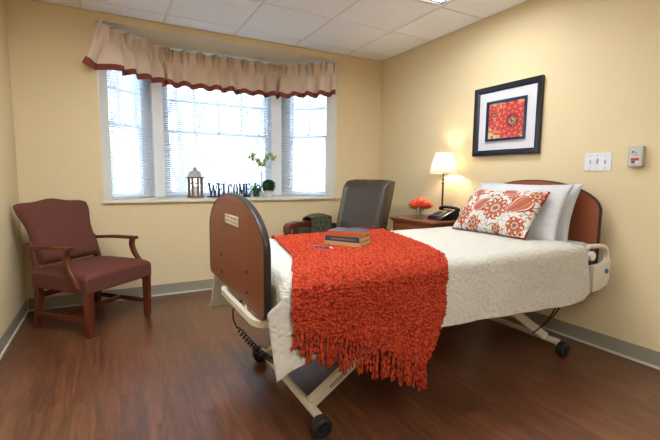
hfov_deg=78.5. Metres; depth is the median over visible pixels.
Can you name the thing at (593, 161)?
switch plate
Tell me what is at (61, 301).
baseboard
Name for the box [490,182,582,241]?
pillow
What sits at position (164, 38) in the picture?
trim
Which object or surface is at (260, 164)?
orchid
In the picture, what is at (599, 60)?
wall
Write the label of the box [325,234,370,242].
book
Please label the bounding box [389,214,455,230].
nightstand
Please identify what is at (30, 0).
trim
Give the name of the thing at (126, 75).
bare tree
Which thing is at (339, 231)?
book
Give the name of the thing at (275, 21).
ceiling
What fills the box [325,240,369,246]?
book
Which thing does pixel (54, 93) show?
wall
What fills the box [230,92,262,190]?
bare tree
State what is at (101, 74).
trim
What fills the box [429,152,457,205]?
table lamp
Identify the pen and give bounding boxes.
[311,245,333,248]
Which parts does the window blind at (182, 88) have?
rail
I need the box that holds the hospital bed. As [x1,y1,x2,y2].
[209,180,610,438]
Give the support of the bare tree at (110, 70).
on the ground
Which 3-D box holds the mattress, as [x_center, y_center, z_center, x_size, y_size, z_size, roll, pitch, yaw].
[0.508,0.213,2.418,2.100,0.142,0.880,-3,7,-28]
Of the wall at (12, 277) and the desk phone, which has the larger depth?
the desk phone
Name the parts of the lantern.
frame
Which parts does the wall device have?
plate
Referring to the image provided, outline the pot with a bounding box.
[264,190,272,196]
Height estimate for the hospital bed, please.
1.091 m
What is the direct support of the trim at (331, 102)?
attached to the wall at (54, 93)
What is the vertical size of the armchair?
0.912 m
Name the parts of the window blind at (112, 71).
ladder cord, rail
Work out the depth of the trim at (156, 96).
4.03 m
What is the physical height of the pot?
0.071 m
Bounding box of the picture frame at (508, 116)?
[472,75,544,156]
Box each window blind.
[107,70,154,197]
[162,85,271,195]
[281,96,325,194]
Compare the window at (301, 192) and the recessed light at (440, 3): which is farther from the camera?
the window at (301, 192)
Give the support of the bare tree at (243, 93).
on the ground
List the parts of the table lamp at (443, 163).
stem, lamp shade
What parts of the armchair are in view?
leg, arm, backrest, arm post, leg, seat, leg, arm, arm post, leg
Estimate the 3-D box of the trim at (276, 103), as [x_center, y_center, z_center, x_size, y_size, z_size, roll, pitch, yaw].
[-0.617,-1.022,4.676,0.110,1.470,0.130,0,6,-6]
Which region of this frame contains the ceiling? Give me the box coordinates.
[38,0,526,60]
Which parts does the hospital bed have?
label plate, footboard, coiled cord, leg, leg, leg, headboard, pivot knob, assist handle, handle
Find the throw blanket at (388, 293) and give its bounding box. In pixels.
[271,228,448,391]
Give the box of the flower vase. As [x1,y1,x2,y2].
[408,197,433,216]
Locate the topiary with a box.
[261,179,275,196]
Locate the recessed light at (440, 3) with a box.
[419,0,452,6]
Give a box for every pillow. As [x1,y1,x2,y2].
[480,183,573,240]
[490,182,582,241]
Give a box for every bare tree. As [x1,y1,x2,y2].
[107,70,131,191]
[108,70,207,189]
[112,73,187,151]
[125,75,189,112]
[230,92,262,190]
[243,93,325,145]
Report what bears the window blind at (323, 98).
attached to the window at (301, 192)
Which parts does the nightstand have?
drawer, moulding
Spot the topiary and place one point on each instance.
(268, 187)
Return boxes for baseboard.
[0,299,28,359]
[28,279,213,311]
[509,311,659,369]
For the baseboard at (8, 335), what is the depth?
2.74 m
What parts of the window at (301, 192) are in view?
sash, sash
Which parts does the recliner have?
arm rail, arm, arm, backrest, arm rail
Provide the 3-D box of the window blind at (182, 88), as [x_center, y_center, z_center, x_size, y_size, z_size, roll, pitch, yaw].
[-1.177,-0.997,4.347,1.150,1.453,0.043,-3,7,-28]
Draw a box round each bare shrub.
[118,137,236,189]
[214,153,309,190]
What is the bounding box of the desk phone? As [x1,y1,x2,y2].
[427,205,459,220]
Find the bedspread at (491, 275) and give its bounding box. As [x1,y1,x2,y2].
[210,226,589,382]
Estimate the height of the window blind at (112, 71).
1.453 m
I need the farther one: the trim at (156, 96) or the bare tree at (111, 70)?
the bare tree at (111, 70)
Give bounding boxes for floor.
[0,289,659,439]
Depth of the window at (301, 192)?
4.67 m
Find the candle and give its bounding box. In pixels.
[194,186,196,195]
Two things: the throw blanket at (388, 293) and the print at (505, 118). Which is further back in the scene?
the print at (505, 118)
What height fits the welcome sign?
0.148 m
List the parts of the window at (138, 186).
sash, sash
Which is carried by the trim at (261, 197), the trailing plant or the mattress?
the trailing plant
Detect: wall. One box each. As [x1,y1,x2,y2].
[0,0,25,337]
[5,0,381,309]
[379,0,659,351]
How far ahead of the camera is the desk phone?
3.43 m
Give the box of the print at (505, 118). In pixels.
[488,98,524,138]
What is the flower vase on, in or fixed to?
on the nightstand
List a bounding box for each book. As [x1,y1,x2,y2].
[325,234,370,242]
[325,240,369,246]
[327,227,369,237]
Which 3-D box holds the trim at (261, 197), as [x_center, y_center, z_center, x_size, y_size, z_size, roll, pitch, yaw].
[-1.063,-0.226,4.204,2.284,0.022,0.636,-3,7,-28]
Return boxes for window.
[107,72,152,199]
[162,87,271,196]
[281,96,325,195]
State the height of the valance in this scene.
0.407 m
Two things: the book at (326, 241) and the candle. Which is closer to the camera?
the book at (326, 241)
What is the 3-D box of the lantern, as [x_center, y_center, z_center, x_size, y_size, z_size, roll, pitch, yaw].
[-1.351,-0.385,4.044,0.136,0.322,0.136,-5,8,-40]
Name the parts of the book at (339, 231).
panel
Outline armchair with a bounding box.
[12,198,150,338]
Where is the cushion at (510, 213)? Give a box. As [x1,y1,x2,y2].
[452,189,550,239]
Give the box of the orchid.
[248,152,276,185]
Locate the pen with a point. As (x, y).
(316, 246)
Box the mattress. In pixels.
[567,240,589,260]
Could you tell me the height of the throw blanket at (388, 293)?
0.576 m
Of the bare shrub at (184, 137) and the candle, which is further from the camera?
the bare shrub at (184, 137)
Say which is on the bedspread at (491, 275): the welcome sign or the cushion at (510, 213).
the cushion at (510, 213)
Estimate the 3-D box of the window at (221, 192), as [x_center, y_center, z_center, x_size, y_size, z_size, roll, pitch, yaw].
[-1.214,-1.000,4.415,1.210,1.470,0.093,-3,7,-28]
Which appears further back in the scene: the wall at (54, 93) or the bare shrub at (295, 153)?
the bare shrub at (295, 153)
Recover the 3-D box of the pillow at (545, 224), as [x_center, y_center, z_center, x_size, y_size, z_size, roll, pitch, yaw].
[1.276,-0.068,2.815,0.201,0.372,0.743,-2,7,-25]
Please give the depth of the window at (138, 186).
3.94 m
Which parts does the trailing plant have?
pot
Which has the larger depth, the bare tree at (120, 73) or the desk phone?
the bare tree at (120, 73)
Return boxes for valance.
[82,18,338,98]
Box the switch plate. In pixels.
[584,152,611,170]
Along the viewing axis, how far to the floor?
2.10 m
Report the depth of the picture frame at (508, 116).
3.15 m
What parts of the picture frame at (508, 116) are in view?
frame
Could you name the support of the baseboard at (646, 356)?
attached to the wall at (599, 60)
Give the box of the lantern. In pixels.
[186,165,203,197]
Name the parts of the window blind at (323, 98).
rail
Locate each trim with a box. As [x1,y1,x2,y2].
[30,0,530,61]
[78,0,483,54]
[94,20,112,200]
[102,21,334,63]
[102,195,337,203]
[149,80,165,196]
[272,96,281,195]
[325,60,337,196]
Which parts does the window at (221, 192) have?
sash, sash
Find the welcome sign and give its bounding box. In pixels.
[207,183,250,197]
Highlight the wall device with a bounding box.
[627,146,645,166]
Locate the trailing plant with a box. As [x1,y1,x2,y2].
[249,182,263,196]
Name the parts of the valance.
mounting rail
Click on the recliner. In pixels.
(365, 203)
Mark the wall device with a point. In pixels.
(636, 154)
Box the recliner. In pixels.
[283,179,394,234]
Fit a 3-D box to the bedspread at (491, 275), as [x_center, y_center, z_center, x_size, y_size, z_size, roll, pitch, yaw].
[0.403,0.337,2.386,2.003,0.435,1.194,-3,7,-28]

